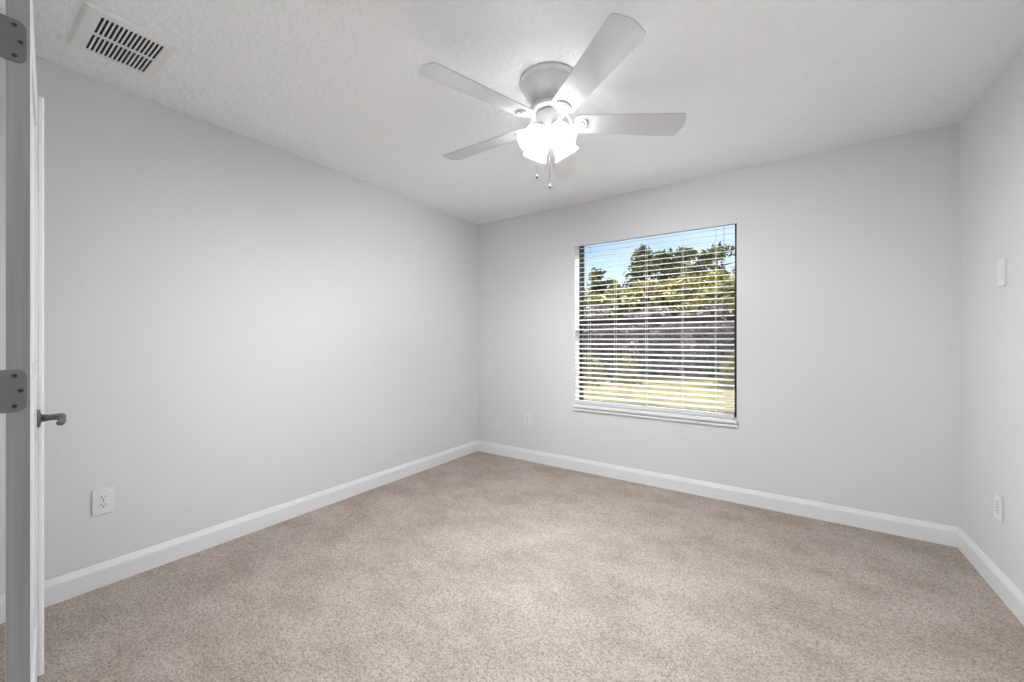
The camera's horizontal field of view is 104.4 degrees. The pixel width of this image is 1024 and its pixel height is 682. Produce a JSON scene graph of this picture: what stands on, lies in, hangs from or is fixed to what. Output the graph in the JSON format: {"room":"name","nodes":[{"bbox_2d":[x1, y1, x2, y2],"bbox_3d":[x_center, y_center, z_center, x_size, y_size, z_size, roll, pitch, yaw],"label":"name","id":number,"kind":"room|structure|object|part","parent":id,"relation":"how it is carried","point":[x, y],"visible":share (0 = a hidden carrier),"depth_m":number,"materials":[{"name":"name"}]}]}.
{"room":"empty bedroom","nodes":[
{"label":"empty bedroom","id":0,"kind":"room"},
{"bbox_2d":[0,57,476,595],"bbox_3d":[-1.810,-0.033,2.313,0.150,2.440,5.284,0,0,34],"label":"wall","id":1,"kind":"structure","parent":0,"point":[236,325],"depth_m":2.31,"materials":[{"name":"white paint"}]},
{"bbox_2d":[91,486,114,516],"bbox_3d":[-1.979,0.777,1.923,0.010,0.124,0.080,0,0,34],"label":"electrical outlet","id":2,"kind":"object","parent":1,"relation":"attached to","point":[102,500],"visible":1,"depth_m":1.92,"materials":[{"name":"white plastic"}]},
{"bbox_2d":[98,494,108,500],"bbox_3d":[-1.977,0.757,1.922,0.002,0.027,0.034,0,0,34],"label":"receptacle","id":3,"kind":"object","parent":2,"relation":"attached to","point":[101,497],"depth_m":1.92,"materials":[{"name":"grey plastic"}]},
{"bbox_2d":[98,502,108,508],"bbox_3d":[-1.977,0.796,1.922,0.002,0.027,0.034,0,0,34],"label":"receptacle","id":4,"kind":"object","parent":2,"relation":"attached to","point":[101,505],"depth_m":1.92,"materials":[{"name":"grey plastic"}]},
{"bbox_2d":[0,440,477,623],"bbox_3d":[-1.292,1.131,2.928,0.014,0.112,3.284,0,0,34],"label":"baseboard","id":5,"kind":"structure","parent":1,"relation":"attached to","point":[73,584],"depth_m":2.29,"materials":[{"name":"white paint"}]},
{"bbox_2d":[0,451,1023,681],"bbox_3d":[-0.088,1.247,1.140,4.317,0.120,5.284,0,0,34],"label":"floor","id":6,"kind":"structure","parent":0,"point":[478,566],"depth_m":1.83,"materials":[{"name":"beige carpet"}]},
{"bbox_2d":[0,0,1023,224],"bbox_3d":[-0.088,-1.313,1.140,4.317,0.120,5.284,0,0,34],"label":"ceiling","id":7,"kind":"structure","parent":0,"point":[337,85],"depth_m":1.85,"materials":[{"name":"white paint"}]},
{"bbox_2d":[66,0,180,78],"bbox_3d":[-1.640,-1.247,1.678,0.360,0.011,0.284,0,0,34],"label":"ceiling vent","id":8,"kind":"object","parent":7,"relation":"in","point":[95,30],"visible":1,"depth_m":1.66,"materials":[{"name":"white metal"}]},
{"bbox_2d":[419,13,685,187],"bbox_3d":[0.136,-0.994,1.953,1.225,0.519,1.273,0,0,34],"label":"ceiling fan","id":9,"kind":"object","parent":7,"relation":"hanging from","point":[553,90],"visible":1,"depth_m":1.83,"materials":[{"name":"white wood"}]},
{"bbox_3d":[-0.136,-1.053,1.694,0.542,0.039,0.143,0,0,-39],"label":"blade","id":10,"kind":"part","parent":9,"relation":"part of","materials":[{"name":"grey wood"}]},
{"bbox_3d":[-0.142,-1.053,2.146,0.542,0.039,0.144,0,0,34],"label":"blade","id":11,"kind":"part","parent":9,"relation":"part of","materials":[{"name":"grey wood"}]},
{"bbox_3d":[0.087,-0.953,1.871,0.121,0.132,0.130,0,0,34],"label":"lamp shade","id":12,"kind":"part","parent":9,"relation":"part of","materials":[{"name":"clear glass"}]},
{"bbox_3d":[0.104,-0.970,1.877,0.056,0.069,0.061,0,0,34],"label":"light bulb","id":13,"kind":"part","parent":9,"relation":"part of","materials":[{"name":"white glass"}]},
{"bbox_3d":[0.125,-0.953,2.015,0.130,0.132,0.121,0,0,34],"label":"lamp shade","id":14,"kind":"part","parent":9,"relation":"part of","materials":[{"name":"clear glass"}]},
{"bbox_3d":[0.224,-0.970,1.850,0.061,0.069,0.056,0,0,34],"label":"light bulb","id":15,"kind":"part","parent":9,"relation":"part of","materials":[{"name":"white glass"}]},
{"bbox_3d":[0.281,-1.053,2.299,0.143,0.039,0.542,0,0,19],"label":"blade","id":16,"kind":"part","parent":9,"relation":"part of","materials":[{"name":"grey"}]},
{"bbox_3d":[0.231,-0.953,1.833,0.130,0.132,0.121,0,0,34],"label":"lamp shade","id":17,"kind":"part","parent":9,"relation":"part of","materials":[{"name":"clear glass"}]},
{"bbox_3d":[0.269,-0.953,1.976,0.121,0.132,0.130,0,0,34],"label":"lamp shade","id":18,"kind":"part","parent":9,"relation":"part of","materials":[{"name":"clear glass"}]},
{"bbox_3d":[0.315,-1.053,1.559,0.143,0.039,0.542,0,0,-17],"label":"blade","id":19,"kind":"part","parent":9,"relation":"part of","materials":[{"name":"grey wood"}]},
{"bbox_3d":[0.567,-1.053,1.942,0.542,0.039,0.143,0,0,1],"label":"blade","id":20,"kind":"part","parent":9,"relation":"part of","materials":[{"name":"grey wood"}]},
{"bbox_2d":[477,123,959,527],"bbox_3d":[1.157,-0.033,3.367,3.567,2.440,0.200,0,0,34],"label":"wall","id":21,"kind":"structure","parent":0,"point":[848,258],"depth_m":2.69,"materials":[{"name":"white paint"}]},
{"bbox_2d":[524,413,530,425],"bbox_3d":[0.155,0.775,3.923,0.080,0.124,0.010,0,0,34],"label":"electrical outlet","id":22,"kind":"object","parent":21,"relation":"attached to","point":[527,416],"visible":1,"depth_m":3.92,"materials":[{"name":"white plastic"}]},
{"bbox_2d":[573,403,737,427],"bbox_3d":[1.134,0.607,3.312,1.313,0.056,0.144,0,0,34],"label":"window sill","id":23,"kind":"structure","parent":21,"relation":"attached to","point":[718,421],"depth_m":3.20,"materials":[{"name":"white wood"}]},
{"bbox_2d":[574,213,736,403],"bbox_3d":[1.141,-0.178,3.321,1.307,1.514,0.103,0,0,34],"label":"trim","id":24,"kind":"structure","parent":21,"relation":"attached to","point":[576,252],"depth_m":3.66,"materials":[{"name":"white paint"}]},
{"bbox_2d":[579,223,736,416],"bbox_3d":[1.190,-0.178,3.393,1.307,1.514,0.071,0,0,34],"label":"window","id":25,"kind":"structure","parent":21,"relation":"in","point":[581,264],"depth_m":3.41,"materials":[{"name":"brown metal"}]},
{"bbox_2d":[575,214,736,418],"bbox_3d":[1.127,-0.177,3.300,1.297,1.509,0.072,0,0,34],"label":"window blind","id":26,"kind":"object","parent":25,"relation":"attached to","point":[724,220],"visible":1,"depth_m":3.25,"materials":[{"name":"white plastic"}]},
{"bbox_3d":[0.702,-0.161,3.600,0.002,1.445,0.051,0,0,34],"label":"ladder cord","id":27,"kind":"part","parent":26,"relation":"part of","materials":[{"name":"white fabric"}]},
{"bbox_3d":[0.902,-0.161,3.463,0.002,1.445,0.051,0,0,34],"label":"ladder cord","id":28,"kind":"part","parent":26,"relation":"part of","materials":[{"name":"white fabric"}]},
{"bbox_3d":[1.122,-0.161,3.313,0.002,1.445,0.051,0,0,34],"label":"ladder cord","id":29,"kind":"part","parent":26,"relation":"part of","materials":[{"name":"white fabric"}]},
{"bbox_3d":[1.125,0.562,3.312,1.278,0.030,0.052,0,0,34],"label":"rail","id":30,"kind":"part","parent":26,"relation":"part of","materials":[{"name":"white plastic"}]},
{"bbox_3d":[1.581,-0.535,2.964,0.010,0.695,0.003,0,0,34],"label":"lift cord","id":31,"kind":"part","parent":26,"relation":"part of","materials":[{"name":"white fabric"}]},
{"bbox_3d":[1.182,0.186,3.381,1.271,0.758,0.026,0,0,34],"label":"sash","id":32,"kind":"part","parent":25,"relation":"part of","materials":[{"name":"white metal"}]},
{"bbox_3d":[1.198,-0.543,3.404,1.271,0.748,0.026,0,0,34],"label":"sash","id":33,"kind":"part","parent":25,"relation":"part of","materials":[{"name":"clear glass"}]},
{"bbox_2d":[477,440,958,547],"bbox_3d":[1.097,1.131,3.279,3.567,0.112,0.014,0,0,34],"label":"baseboard","id":34,"kind":"structure","parent":21,"relation":"attached to","point":[947,535],"depth_m":2.84,"materials":[{"name":"white paint"}]},
{"bbox_2d":[960,45,1023,593],"bbox_3d":[1.735,-0.033,0.914,0.150,2.440,3.604,0,0,34],"label":"wall","id":35,"kind":"structure","parent":0,"point":[992,131],"depth_m":1.92,"materials":[{"name":"white paint"}]},
{"bbox_2d":[958,528,1023,625],"bbox_3d":[1.644,1.131,0.927,0.014,0.112,3.284,0,0,34],"label":"baseboard","id":36,"kind":"structure","parent":35,"relation":"attached to","point":[998,581],"depth_m":1.89,"materials":[{"name":"white paint"}]},
{"bbox_2d":[994,491,1003,522],"bbox_3d":[2.287,0.782,1.867,0.010,0.124,0.080,0,0,34],"label":"electrical outlet","id":37,"kind":"object","parent":35,"relation":"attached to","point":[998,499],"visible":1,"depth_m":1.85,"materials":[{"name":"white plastic"}]},
{"bbox_2d":[997,258,1006,286],"bbox_3d":[2.270,-0.313,1.841,0.009,0.124,0.080,0,0,34],"label":"light switch","id":38,"kind":"object","parent":35,"relation":"attached to","point":[1002,264],"visible":1,"depth_m":1.83,"materials":[{"name":"white plastic"}]},
{"bbox_3d":[-0.782,-0.033,0.521,3.567,2.440,0.120,0,0,34],"label":"wall","id":39,"kind":"structure","parent":0,"visible":0},
{"bbox_2d":[0,0,66,681],"bbox_3d":[-1.375,0.160,1.142,0.784,2.031,0.116,0,0,43],"label":"door","id":40,"kind":"structure","parent":39,"relation":"in","point":[22,379],"depth_m":0.89,"materials":[{"name":"white paint"}]},
{"bbox_3d":[-1.670,0.160,1.387,0.017,2.031,0.046,0,0,41],"label":"edge moulding","id":41,"kind":"part","parent":40,"relation":"part of","materials":[{"name":"white paint"}]},
{"bbox_3d":[-1.552,0.266,1.344,0.130,0.032,0.058,0,0,41],"label":"lever","id":42,"kind":"part","parent":40,"relation":"part of","materials":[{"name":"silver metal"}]},
{"label":"outside","id":43,"kind":"structure","parent":0,"visible":0},
{"bbox_2d":[584,369,734,412],"bbox_3d":[20.705,1.537,30.395,90.000,0.200,66.446,0,0,34],"label":"lawn","id":44,"kind":"structure","parent":43,"point":[718,388],"depth_m":10.80,"materials":[{"name":"green plant"}]},
{"bbox_2d":[585,288,592,337],"bbox_3d":[3.651,-0.886,24.252,5.348,4.849,4.823,0,0,-35],"label":"tree","id":45,"kind":"object","parent":44,"relation":"on","point":[586,293],"visible":0.02,"depth_m":23.32,"materials":[{"name":"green plant"}]},
{"bbox_2d":[584,353,594,384],"bbox_3d":[2.425,0.943,13.201,0.840,1.106,0.889,0,0,34],"label":"clump","id":46,"kind":"object","parent":44,"relation":"on","point":[585,355],"visible":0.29,"depth_m":13.06,"materials":[{"name":"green plant"}]},
{"bbox_2d":[584,313,598,375],"bbox_3d":[2.732,0.168,16.304,1.770,2.751,1.802,0,0,34],"label":"shrub","id":47,"kind":"object","parent":44,"relation":"on","point":[586,317],"visible":0.09,"depth_m":16.01,"materials":[{"name":"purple plant"}]},
{"bbox_2d":[584,359,607,385],"bbox_3d":[2.741,1.039,13.001,0.784,0.908,0.814,0,0,34],"label":"clump","id":48,"kind":"object","parent":44,"relation":"on","point":[593,360],"visible":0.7,"depth_m":12.88,"materials":[{"name":"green plant"}]},
{"bbox_2d":[585,305,613,371],"bbox_3d":[3.693,-0.005,17.112,1.806,3.102,1.823,0,0,34],"label":"shrub","id":49,"kind":"object","parent":44,"relation":"on","point":[607,306],"visible":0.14,"depth_m":16.82,"materials":[{"name":"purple plant"}]},
{"bbox_2d":[586,267,615,313],"bbox_3d":[5.565,-1.742,26.651,3.869,6.563,3.866,0,0,-4],"label":"tree","id":50,"kind":"object","parent":44,"relation":"on","point":[596,272],"visible":0.2,"depth_m":26.67,"materials":[{"name":"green plant"}]},
{"bbox_2d":[605,278,621,290],"bbox_3d":[7.506,-1.606,29.865,2.589,6.292,2.963,0,0,34],"label":"tree","id":51,"kind":"object","parent":44,"relation":"on","point":[610,281],"visible":0.12,"depth_m":29.77,"materials":[{"name":"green plant"}]},
{"bbox_2d":[585,291,642,356],"bbox_3d":[3.676,-0.285,18.915,4.634,4.262,4.822,0,0,8],"label":"bushy tree","id":52,"kind":"object","parent":44,"relation":"on","point":[602,296],"visible":0.11,"depth_m":18.32,"materials":[{"name":"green plant"}]},
{"bbox_2d":[595,324,640,377],"bbox_3d":[4.111,0.341,15.501,1.803,2.388,1.798,0,0,34],"label":"shrub","id":53,"kind":"object","parent":44,"relation":"on","point":[632,325],"visible":0.55,"depth_m":15.26,"materials":[{"name":"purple plant"}]},
{"bbox_2d":[610,356,633,383],"bbox_3d":[3.703,0.996,13.392,0.860,1.004,0.802,0,0,34],"label":"clump","id":54,"kind":"object","parent":44,"relation":"on","point":[623,357],"visible":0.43,"depth_m":13.31,"materials":[{"name":"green plant"}]},
{"bbox_2d":[585,286,665,356],"bbox_3d":[5.551,-0.456,20.193,4.659,4.548,4.605,0,0,4],"label":"bushy tree","id":55,"kind":"object","parent":44,"relation":"on","point":[631,295],"visible":0.15,"depth_m":19.01,"materials":[{"name":"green plant"}]},
{"bbox_2d":[617,360,643,384],"bbox_3d":[3.893,1.062,13.002,0.756,0.878,0.770,0,0,-20],"label":"clump","id":56,"kind":"object","parent":44,"relation":"on","point":[629,362],"visible":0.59,"depth_m":12.92,"materials":[{"name":"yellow plant"}]},
{"bbox_2d":[617,311,657,376],"bbox_3d":[5.076,0.153,16.314,1.799,2.720,1.781,0,0,34],"label":"shrub","id":57,"kind":"object","parent":44,"relation":"on","point":[625,315],"visible":0.28,"depth_m":15.91,"materials":[{"name":"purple plant"}]},
{"bbox_2d":[612,244,678,346],"bbox_3d":[7.950,-2.337,25.122,6.004,7.755,5.472,0,0,34],"label":"tree","id":58,"kind":"object","parent":44,"relation":"on","point":[638,253],"visible":0.21,"depth_m":24.77,"materials":[{"name":"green plant"}]},
{"bbox_2d":[617,278,695,363],"bbox_3d":[7.186,-0.603,20.062,4.586,5.034,4.971,0,0,10],"label":"bushy tree","id":59,"kind":"object","parent":44,"relation":"on","point":[653,283],"visible":0.12,"depth_m":19.27,"materials":[{"name":"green plant"}]},
{"bbox_2d":[638,305,674,374],"bbox_3d":[6.170,-0.007,17.115,1.822,3.058,1.785,0,0,34],"label":"shrub","id":60,"kind":"object","parent":44,"relation":"on","point":[647,309],"visible":0.15,"depth_m":16.85,"materials":[{"name":"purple plant"}]},
{"bbox_2d":[630,248,704,311],"bbox_3d":[10.660,-2.353,26.805,5.107,7.786,5.266,0,0,1],"label":"tree","id":61,"kind":"object","parent":44,"relation":"on","point":[658,256],"visible":0.15,"depth_m":26.46,"materials":[{"name":"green plant"}]},
{"bbox_2d":[650,323,697,378],"bbox_3d":[6.349,0.344,15.501,1.833,2.380,1.790,0,0,34],"label":"shrub","id":62,"kind":"object","parent":44,"relation":"on","point":[672,325],"visible":0.62,"depth_m":15.20,"materials":[{"name":"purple plant"}]},
{"bbox_2d":[642,272,728,370],"bbox_3d":[8.316,-0.867,19.104,4.605,4.815,4.602,0,0,-24],"label":"bushy tree","id":63,"kind":"object","parent":44,"relation":"on","point":[689,280],"visible":0.27,"depth_m":18.18,"materials":[{"name":"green plant"}]},
{"bbox_2d":[658,246,717,303],"bbox_3d":[11.412,-2.344,25.931,5.671,7.768,5.441,0,0,34],"label":"tree","id":64,"kind":"object","parent":44,"relation":"on","point":[690,252],"visible":0.17,"depth_m":25.63,"materials":[{"name":"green plant"}]},
{"bbox_2d":[671,312,715,376],"bbox_3d":[7.448,0.168,16.304,1.811,2.720,1.793,0,0,34],"label":"shrub","id":65,"kind":"object","parent":44,"relation":"on","point":[702,330],"visible":0.31,"depth_m":15.90,"materials":[{"name":"grey plant"}]},
{"bbox_2d":[678,241,734,311],"bbox_3d":[12.565,-2.205,23.935,6.784,7.490,6.894,0,0,5],"label":"tree","id":66,"kind":"object","parent":44,"relation":"on","point":[717,249],"visible":0.21,"depth_m":23.23,"materials":[{"name":"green plant"}]},
{"bbox_2d":[681,269,734,360],"bbox_3d":[10.144,-0.944,20.058,4.514,5.362,4.215,0,0,-4],"label":"bushy tree","id":67,"kind":"object","parent":44,"relation":"on","point":[703,279],"visible":0.09,"depth_m":19.47,"materials":[{"name":"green plant"}]},
{"bbox_2d":[693,305,734,371],"bbox_3d":[8.624,-0.004,17.091,1.780,3.126,1.827,0,0,34],"label":"shrub","id":68,"kind":"object","parent":44,"relation":"on","point":[712,307],"visible":0.12,"depth_m":16.84,"materials":[{"name":"grey plant"}]},
{"bbox_2d":[696,276,734,370],"bbox_3d":[10.353,-0.617,18.156,4.688,4.679,4.946,0,0,-15],"label":"bushy tree","id":69,"kind":"object","parent":44,"relation":"on","point":[726,283],"visible":0.11,"depth_m":17.55,"materials":[{"name":"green plant"}]},
{"bbox_2d":[706,321,734,376],"bbox_3d":[8.545,0.338,15.494,1.856,2.423,1.833,0,0,34],"label":"shrub","id":70,"kind":"object","parent":44,"relation":"on","point":[720,324],"visible":0.35,"depth_m":15.36,"materials":[{"name":"grey plant"}]},
{"bbox_2d":[713,360,734,387],"bbox_3d":[6.762,1.043,12.420,0.850,0.914,0.758,0,0,-10],"label":"clump","id":71,"kind":"object","parent":44,"relation":"on","point":[722,364],"visible":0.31,"depth_m":12.38,"materials":[{"name":"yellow plant"}]},
{"bbox_2d":[719,349,734,389],"bbox_3d":[6.692,0.860,11.970,0.864,1.239,0.866,0,0,34],"label":"clump","id":72,"kind":"object","parent":44,"relation":"on","point":[733,353],"visible":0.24,"depth_m":11.99,"materials":[{"name":"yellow plant"}]}
]}

